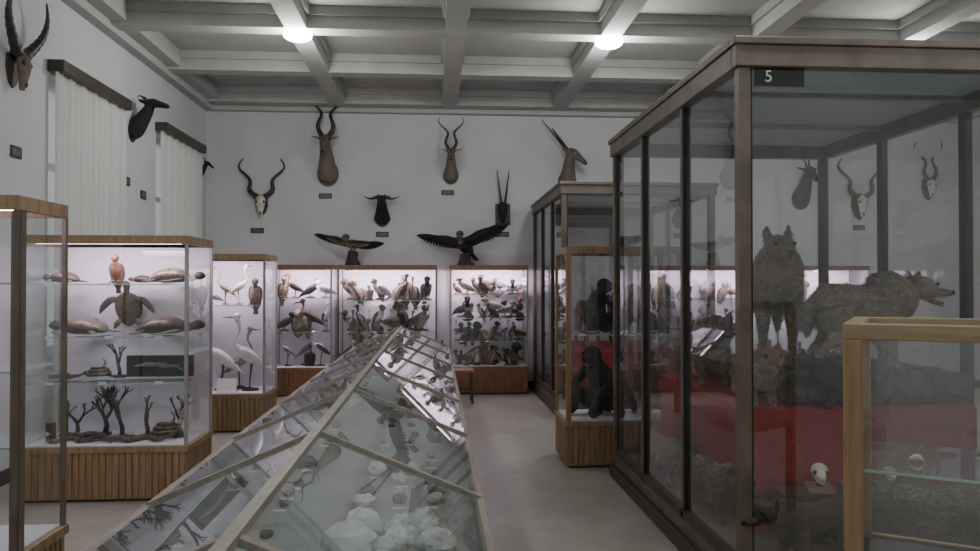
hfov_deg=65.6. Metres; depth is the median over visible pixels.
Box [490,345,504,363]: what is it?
mounted pheasant
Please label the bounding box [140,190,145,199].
wall label
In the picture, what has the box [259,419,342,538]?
specimen
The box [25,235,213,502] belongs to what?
display case
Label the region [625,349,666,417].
monkey
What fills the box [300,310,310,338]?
mounted hawk
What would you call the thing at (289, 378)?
display case
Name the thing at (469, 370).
wooden chair
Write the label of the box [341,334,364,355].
mounted pheasant
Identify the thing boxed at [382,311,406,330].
duck
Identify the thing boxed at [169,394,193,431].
branching coral
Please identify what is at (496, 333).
mounted ibis
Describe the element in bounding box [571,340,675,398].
plinth
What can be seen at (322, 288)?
gull
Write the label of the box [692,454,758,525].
mounted badger
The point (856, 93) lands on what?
display case
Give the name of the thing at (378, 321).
mounted grey heron
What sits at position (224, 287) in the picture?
mounted heron
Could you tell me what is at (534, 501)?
floor
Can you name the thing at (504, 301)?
duck
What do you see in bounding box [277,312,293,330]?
mounted crow
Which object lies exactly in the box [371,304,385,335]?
mounted hawk
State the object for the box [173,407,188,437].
coral
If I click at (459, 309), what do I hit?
mounted crow
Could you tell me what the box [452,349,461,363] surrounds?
mounted hawk
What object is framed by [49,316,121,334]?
turtle
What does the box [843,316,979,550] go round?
case
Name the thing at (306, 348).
mounted grey heron
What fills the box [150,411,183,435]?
snake
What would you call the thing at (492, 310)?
mounted crow
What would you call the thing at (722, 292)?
owl
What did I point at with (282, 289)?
mounted hawk
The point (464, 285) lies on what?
gull
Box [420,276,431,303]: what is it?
mounted crow
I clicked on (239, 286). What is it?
mounted heron
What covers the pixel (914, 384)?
mound
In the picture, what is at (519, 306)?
gull
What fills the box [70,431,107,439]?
mounted lizard
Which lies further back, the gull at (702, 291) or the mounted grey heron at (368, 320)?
the gull at (702, 291)
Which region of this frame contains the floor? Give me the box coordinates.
[0,387,979,550]
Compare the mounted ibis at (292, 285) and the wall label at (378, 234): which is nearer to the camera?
the mounted ibis at (292, 285)
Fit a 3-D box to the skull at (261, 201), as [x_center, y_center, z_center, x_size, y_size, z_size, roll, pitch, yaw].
[-3.561,-1.372,11.812,0.724,0.918,0.157,0,-1,-4]
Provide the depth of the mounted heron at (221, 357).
8.74 m
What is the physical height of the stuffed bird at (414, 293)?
0.530 m
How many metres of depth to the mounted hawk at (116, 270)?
6.08 m
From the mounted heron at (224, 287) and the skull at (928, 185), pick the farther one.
the skull at (928, 185)
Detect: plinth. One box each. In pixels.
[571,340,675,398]
[661,374,976,531]
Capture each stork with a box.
[304,330,334,365]
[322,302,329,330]
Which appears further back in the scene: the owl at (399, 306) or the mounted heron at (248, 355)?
the owl at (399, 306)
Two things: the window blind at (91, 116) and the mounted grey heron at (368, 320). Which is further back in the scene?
the mounted grey heron at (368, 320)
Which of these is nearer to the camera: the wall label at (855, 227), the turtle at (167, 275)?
the turtle at (167, 275)
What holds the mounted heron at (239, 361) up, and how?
in the display case at (231, 411)
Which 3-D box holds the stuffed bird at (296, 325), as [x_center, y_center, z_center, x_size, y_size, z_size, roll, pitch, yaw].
[-2.901,0.727,11.538,0.199,0.439,0.220,0,-1,-30]
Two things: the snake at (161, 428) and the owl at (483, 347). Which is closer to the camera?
the snake at (161, 428)
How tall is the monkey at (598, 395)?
0.642 m
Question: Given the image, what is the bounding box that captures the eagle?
[417,222,509,264]
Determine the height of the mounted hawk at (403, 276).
0.558 m
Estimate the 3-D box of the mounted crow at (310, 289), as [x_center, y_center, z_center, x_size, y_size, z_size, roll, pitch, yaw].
[-2.751,0.209,11.578,0.418,0.317,0.144,0,-1,-16]
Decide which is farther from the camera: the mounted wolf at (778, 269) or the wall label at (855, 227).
the wall label at (855, 227)
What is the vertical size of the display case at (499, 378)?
1.950 m
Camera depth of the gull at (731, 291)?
12.07 m
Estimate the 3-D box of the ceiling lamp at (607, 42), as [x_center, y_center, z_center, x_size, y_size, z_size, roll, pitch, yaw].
[1.339,-2.623,8.553,0.310,0.130,0.310,0,-1,-4]
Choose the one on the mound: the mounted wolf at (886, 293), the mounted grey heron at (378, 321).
the mounted wolf at (886, 293)
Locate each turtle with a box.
[43,272,87,282]
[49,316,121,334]
[99,280,154,328]
[128,275,151,282]
[129,316,204,334]
[142,268,205,282]
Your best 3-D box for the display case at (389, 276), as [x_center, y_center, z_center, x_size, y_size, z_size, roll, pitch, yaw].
[-1.556,0.822,11.659,1.500,1.950,0.620,0,-1,-4]
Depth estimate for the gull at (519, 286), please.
11.85 m
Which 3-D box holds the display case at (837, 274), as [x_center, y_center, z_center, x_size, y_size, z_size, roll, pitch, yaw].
[5.186,0.828,12.147,1.520,1.950,0.620,0,-1,-4]
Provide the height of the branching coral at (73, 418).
0.306 m
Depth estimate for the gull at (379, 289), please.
11.44 m
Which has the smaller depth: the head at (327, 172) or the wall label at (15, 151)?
the wall label at (15, 151)
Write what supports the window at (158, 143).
in the wall at (71, 38)
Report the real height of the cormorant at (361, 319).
0.515 m
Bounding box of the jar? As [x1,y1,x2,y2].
[45,419,55,440]
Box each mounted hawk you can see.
[109,255,124,292]
[248,278,262,313]
[277,277,288,305]
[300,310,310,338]
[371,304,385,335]
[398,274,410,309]
[413,305,428,332]
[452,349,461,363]
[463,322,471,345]
[476,303,485,321]
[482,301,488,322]
[487,345,498,364]
[488,321,499,344]
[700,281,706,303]
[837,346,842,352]
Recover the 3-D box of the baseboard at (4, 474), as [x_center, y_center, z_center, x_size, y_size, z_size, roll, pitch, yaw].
[-3.869,1.644,4.252,0.020,0.120,15.080,0,-1,-4]
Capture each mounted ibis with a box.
[282,273,303,297]
[293,299,326,330]
[491,326,502,340]
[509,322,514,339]
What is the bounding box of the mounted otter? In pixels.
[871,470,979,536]
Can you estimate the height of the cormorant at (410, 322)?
0.409 m
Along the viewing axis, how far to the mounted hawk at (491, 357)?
11.61 m
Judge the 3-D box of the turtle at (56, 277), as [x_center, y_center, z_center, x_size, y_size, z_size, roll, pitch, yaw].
[-3.383,0.013,6.067,0.316,0.090,0.313,1,-1,-37]
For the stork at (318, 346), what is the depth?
11.46 m
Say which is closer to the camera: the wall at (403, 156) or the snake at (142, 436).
the snake at (142, 436)
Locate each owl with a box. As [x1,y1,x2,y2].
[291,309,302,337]
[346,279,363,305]
[393,301,408,327]
[470,321,481,345]
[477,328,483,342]
[478,343,488,363]
[505,342,521,363]
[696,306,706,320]
[716,281,729,304]
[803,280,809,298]
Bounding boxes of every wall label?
[10,144,21,159]
[126,177,129,185]
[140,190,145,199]
[251,228,263,232]
[319,193,331,198]
[376,232,388,236]
[441,190,453,194]
[497,232,508,236]
[853,225,864,229]
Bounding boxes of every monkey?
[571,345,625,417]
[583,278,612,332]
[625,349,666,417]
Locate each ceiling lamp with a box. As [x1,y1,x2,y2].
[283,28,311,42]
[595,35,622,49]
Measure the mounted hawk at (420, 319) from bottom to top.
0.557 m
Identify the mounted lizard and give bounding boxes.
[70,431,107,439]
[77,434,135,442]
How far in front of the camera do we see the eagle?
11.61 m
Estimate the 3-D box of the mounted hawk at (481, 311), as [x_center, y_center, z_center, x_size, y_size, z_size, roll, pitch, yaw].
[-0.138,0.573,11.628,0.190,0.296,0.112,1,-1,-43]
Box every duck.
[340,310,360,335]
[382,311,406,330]
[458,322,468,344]
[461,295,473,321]
[461,338,489,363]
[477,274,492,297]
[500,299,519,316]
[502,348,523,364]
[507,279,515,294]
[510,325,524,338]
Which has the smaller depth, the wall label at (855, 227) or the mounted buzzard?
the mounted buzzard
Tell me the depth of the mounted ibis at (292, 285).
11.53 m
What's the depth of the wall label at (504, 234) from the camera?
12.14 m
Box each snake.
[45,434,105,442]
[48,371,86,378]
[85,358,112,376]
[120,432,175,442]
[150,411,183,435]
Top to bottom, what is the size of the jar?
0.170 m
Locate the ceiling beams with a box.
[60,0,979,122]
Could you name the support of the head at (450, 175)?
attached to the wall at (403, 156)
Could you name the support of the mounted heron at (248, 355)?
in the display case at (231, 411)
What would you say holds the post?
attached to the display case at (37, 537)
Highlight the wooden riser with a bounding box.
[770,484,939,544]
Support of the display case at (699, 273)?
on the floor
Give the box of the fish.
[126,355,193,376]
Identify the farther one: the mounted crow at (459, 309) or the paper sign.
the mounted crow at (459, 309)
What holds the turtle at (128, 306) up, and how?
in the display case at (99, 470)
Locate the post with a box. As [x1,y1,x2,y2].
[9,211,26,550]
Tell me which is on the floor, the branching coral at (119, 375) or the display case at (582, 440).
the display case at (582, 440)
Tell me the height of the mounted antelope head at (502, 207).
0.856 m
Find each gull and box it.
[213,293,226,304]
[313,280,341,297]
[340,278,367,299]
[356,283,365,303]
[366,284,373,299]
[370,278,393,299]
[455,277,478,294]
[480,296,503,320]
[488,281,496,294]
[489,300,515,317]
[492,278,506,296]
[503,278,528,293]
[515,297,524,320]
[697,282,706,298]
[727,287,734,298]
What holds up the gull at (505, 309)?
in the display case at (499, 378)
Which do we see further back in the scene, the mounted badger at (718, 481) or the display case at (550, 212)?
the display case at (550, 212)
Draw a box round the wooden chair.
[441,340,473,403]
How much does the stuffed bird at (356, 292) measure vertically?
0.405 m
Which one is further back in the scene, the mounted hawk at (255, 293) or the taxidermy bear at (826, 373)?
the mounted hawk at (255, 293)
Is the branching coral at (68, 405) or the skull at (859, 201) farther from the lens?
the skull at (859, 201)
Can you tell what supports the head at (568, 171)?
attached to the wall at (403, 156)
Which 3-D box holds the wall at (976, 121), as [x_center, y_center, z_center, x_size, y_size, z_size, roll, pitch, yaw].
[8.548,-0.665,5.189,0.300,4.760,15.100,0,-1,-4]
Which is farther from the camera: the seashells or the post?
the post
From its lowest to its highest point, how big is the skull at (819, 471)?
0.147 m
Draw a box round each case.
[0,195,68,550]
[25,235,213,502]
[84,326,495,550]
[212,254,277,431]
[277,265,336,395]
[337,265,436,358]
[449,265,528,393]
[531,181,718,413]
[554,246,679,467]
[608,35,979,550]
[670,266,756,373]
[767,266,869,352]
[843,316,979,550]
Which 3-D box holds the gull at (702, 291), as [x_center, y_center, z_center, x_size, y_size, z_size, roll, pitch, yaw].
[3.343,0.242,11.930,0.131,0.272,0.396,-1,-1,40]
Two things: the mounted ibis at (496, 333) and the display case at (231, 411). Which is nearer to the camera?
the display case at (231, 411)
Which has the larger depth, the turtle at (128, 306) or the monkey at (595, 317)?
the monkey at (595, 317)
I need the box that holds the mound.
[706,353,967,405]
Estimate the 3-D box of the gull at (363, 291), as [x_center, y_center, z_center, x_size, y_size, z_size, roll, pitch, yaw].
[-1.972,0.268,11.743,0.400,0.340,0.158,1,-1,-42]
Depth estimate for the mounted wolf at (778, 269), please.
5.37 m
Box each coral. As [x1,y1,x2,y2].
[59,402,76,436]
[67,400,95,431]
[91,395,117,434]
[94,384,131,435]
[106,343,126,377]
[144,395,153,433]
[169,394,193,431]
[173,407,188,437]
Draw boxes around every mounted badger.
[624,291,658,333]
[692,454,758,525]
[872,481,979,546]
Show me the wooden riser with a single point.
(801, 494)
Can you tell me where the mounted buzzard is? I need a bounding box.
[314,233,383,264]
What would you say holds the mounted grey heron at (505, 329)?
in the display case at (499, 378)
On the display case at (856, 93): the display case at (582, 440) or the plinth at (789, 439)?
the plinth at (789, 439)
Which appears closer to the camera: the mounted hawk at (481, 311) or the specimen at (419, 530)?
the specimen at (419, 530)
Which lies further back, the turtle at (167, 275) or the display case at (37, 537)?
the turtle at (167, 275)
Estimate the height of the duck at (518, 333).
0.224 m
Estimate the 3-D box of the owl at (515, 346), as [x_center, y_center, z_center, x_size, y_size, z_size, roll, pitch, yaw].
[0.378,1.249,11.874,0.270,0.440,0.206,0,-1,21]
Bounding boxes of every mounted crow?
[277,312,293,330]
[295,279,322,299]
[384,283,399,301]
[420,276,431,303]
[452,301,464,316]
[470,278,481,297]
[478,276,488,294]
[485,302,500,319]
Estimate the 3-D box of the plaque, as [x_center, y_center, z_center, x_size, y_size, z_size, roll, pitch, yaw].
[0.204,-0.977,12.150,0.240,0.340,0.015,0,-1,-4]
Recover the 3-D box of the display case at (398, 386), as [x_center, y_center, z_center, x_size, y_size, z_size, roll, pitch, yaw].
[-0.802,1.152,5.111,1.220,1.125,9.388,0,-1,-4]
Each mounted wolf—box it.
[753,225,805,360]
[795,270,955,368]
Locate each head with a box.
[128,95,169,141]
[202,158,213,175]
[311,106,338,186]
[364,194,398,226]
[438,117,463,184]
[541,119,586,181]
[791,160,817,209]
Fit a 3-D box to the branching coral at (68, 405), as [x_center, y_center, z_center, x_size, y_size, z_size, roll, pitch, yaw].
[-3.425,1.163,6.151,0.119,0.268,0.099,0,-1,17]
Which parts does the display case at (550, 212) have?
panel, cornice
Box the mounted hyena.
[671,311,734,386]
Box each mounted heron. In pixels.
[213,266,236,304]
[213,329,245,390]
[219,326,260,388]
[222,313,274,390]
[226,264,252,304]
[280,333,297,365]
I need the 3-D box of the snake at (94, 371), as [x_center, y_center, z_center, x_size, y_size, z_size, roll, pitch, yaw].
[-3.127,0.737,6.082,0.206,0.155,0.149,0,-1,-4]
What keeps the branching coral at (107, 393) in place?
in the display case at (99, 470)
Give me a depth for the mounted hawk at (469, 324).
11.80 m
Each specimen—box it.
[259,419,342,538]
[318,439,457,550]
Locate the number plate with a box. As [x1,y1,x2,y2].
[754,68,803,86]
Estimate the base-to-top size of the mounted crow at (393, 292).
0.314 m
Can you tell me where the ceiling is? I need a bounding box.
[139,0,979,92]
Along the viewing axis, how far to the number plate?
3.89 m
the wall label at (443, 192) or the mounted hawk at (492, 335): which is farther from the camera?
the wall label at (443, 192)
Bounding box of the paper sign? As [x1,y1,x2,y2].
[216,378,236,392]
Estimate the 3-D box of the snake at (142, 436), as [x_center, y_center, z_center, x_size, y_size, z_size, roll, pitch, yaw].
[-2.737,1.269,5.953,0.510,0.060,0.166,0,-1,-7]
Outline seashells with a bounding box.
[909,450,979,460]
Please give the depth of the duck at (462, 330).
11.56 m
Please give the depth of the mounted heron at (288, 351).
11.47 m
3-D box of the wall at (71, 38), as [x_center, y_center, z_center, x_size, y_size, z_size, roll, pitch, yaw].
[-4.029,-0.676,4.279,0.300,4.760,15.100,0,-1,-4]
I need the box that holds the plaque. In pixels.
[495,204,509,224]
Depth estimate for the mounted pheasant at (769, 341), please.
12.19 m
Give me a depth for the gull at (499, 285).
11.82 m
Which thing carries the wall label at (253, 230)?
attached to the wall at (403, 156)
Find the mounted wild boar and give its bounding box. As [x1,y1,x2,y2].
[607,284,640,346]
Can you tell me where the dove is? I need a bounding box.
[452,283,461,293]
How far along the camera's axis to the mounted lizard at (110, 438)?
5.89 m
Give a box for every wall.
[0,0,205,470]
[206,111,959,380]
[972,117,979,379]
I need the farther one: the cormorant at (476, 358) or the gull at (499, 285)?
the gull at (499, 285)
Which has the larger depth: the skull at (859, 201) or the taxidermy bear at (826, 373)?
the skull at (859, 201)
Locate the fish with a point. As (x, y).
(136, 365)
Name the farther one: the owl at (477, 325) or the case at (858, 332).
the owl at (477, 325)
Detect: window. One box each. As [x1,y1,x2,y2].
[47,83,54,352]
[155,139,160,202]
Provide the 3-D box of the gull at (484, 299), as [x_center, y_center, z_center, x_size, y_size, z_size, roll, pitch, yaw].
[0.087,0.515,11.818,0.499,0.389,0.190,0,-1,-5]
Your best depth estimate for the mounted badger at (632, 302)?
6.99 m
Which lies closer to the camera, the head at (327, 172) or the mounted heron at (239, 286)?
the mounted heron at (239, 286)
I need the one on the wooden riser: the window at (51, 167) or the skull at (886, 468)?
the skull at (886, 468)
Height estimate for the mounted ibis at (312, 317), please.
0.487 m
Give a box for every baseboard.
[0,468,8,486]
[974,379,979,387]
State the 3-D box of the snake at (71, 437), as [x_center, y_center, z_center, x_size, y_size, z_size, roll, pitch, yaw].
[-3.234,1.267,5.917,0.462,0.054,0.158,0,-1,-10]
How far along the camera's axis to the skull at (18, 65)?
6.36 m
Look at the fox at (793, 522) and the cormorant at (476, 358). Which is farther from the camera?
the cormorant at (476, 358)
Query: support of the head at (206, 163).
attached to the wall at (71, 38)
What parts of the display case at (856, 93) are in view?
cornice, panel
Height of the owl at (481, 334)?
0.323 m
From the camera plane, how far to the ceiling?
9.43 m
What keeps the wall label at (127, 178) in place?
attached to the wall at (71, 38)
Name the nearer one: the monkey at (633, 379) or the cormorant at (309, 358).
the monkey at (633, 379)
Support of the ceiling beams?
attached to the ceiling
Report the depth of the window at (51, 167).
7.37 m
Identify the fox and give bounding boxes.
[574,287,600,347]
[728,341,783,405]
[741,491,843,550]
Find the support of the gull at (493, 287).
on the display case at (499, 378)
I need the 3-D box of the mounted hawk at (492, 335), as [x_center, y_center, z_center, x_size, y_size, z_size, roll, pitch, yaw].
[0.062,0.910,11.868,0.222,0.390,0.147,0,-1,-17]
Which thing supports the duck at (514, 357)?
in the display case at (499, 378)
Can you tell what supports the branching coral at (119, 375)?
in the display case at (99, 470)
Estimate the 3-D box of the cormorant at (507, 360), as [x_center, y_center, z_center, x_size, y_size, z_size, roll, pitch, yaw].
[0.254,1.288,11.610,0.202,0.371,0.122,0,-1,-30]
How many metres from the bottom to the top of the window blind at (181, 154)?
3.580 m
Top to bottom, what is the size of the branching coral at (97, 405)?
0.340 m
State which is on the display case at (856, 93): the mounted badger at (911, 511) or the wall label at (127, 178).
the mounted badger at (911, 511)
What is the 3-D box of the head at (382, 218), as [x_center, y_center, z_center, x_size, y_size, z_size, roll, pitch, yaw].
[-1.706,-1.018,11.851,0.440,0.502,0.410,1,-1,-43]
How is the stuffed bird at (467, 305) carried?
in the display case at (499, 378)
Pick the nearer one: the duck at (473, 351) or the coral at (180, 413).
the coral at (180, 413)
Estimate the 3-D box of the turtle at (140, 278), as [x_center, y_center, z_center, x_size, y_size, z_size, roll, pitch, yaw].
[-2.826,0.028,6.209,0.221,0.063,0.219,1,-1,-37]
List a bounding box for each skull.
[4,0,49,90]
[238,158,284,216]
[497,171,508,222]
[805,463,835,493]
[837,158,876,220]
[873,466,896,482]
[913,142,941,200]
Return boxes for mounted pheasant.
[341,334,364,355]
[459,350,484,364]
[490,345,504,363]
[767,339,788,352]
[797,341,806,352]
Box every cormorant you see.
[304,342,315,365]
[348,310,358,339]
[352,304,372,336]
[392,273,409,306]
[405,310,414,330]
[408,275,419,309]
[473,348,480,365]
[502,348,510,364]
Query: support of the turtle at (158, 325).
in the display case at (99, 470)
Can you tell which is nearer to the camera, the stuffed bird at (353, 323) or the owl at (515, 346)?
the stuffed bird at (353, 323)
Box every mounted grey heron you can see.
[293,334,312,364]
[365,309,370,330]
[373,311,382,330]
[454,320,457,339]
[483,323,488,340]
[500,319,511,338]
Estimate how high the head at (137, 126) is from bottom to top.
0.561 m
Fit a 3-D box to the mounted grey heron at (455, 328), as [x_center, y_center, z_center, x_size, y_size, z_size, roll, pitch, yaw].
[-0.520,0.839,11.786,0.075,0.309,0.248,0,-1,3]
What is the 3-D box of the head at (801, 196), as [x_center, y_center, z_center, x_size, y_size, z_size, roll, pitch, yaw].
[5.130,-1.479,12.261,0.392,0.795,0.627,0,-1,-4]
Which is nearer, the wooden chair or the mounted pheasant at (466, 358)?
the wooden chair
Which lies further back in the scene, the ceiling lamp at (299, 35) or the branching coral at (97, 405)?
the ceiling lamp at (299, 35)

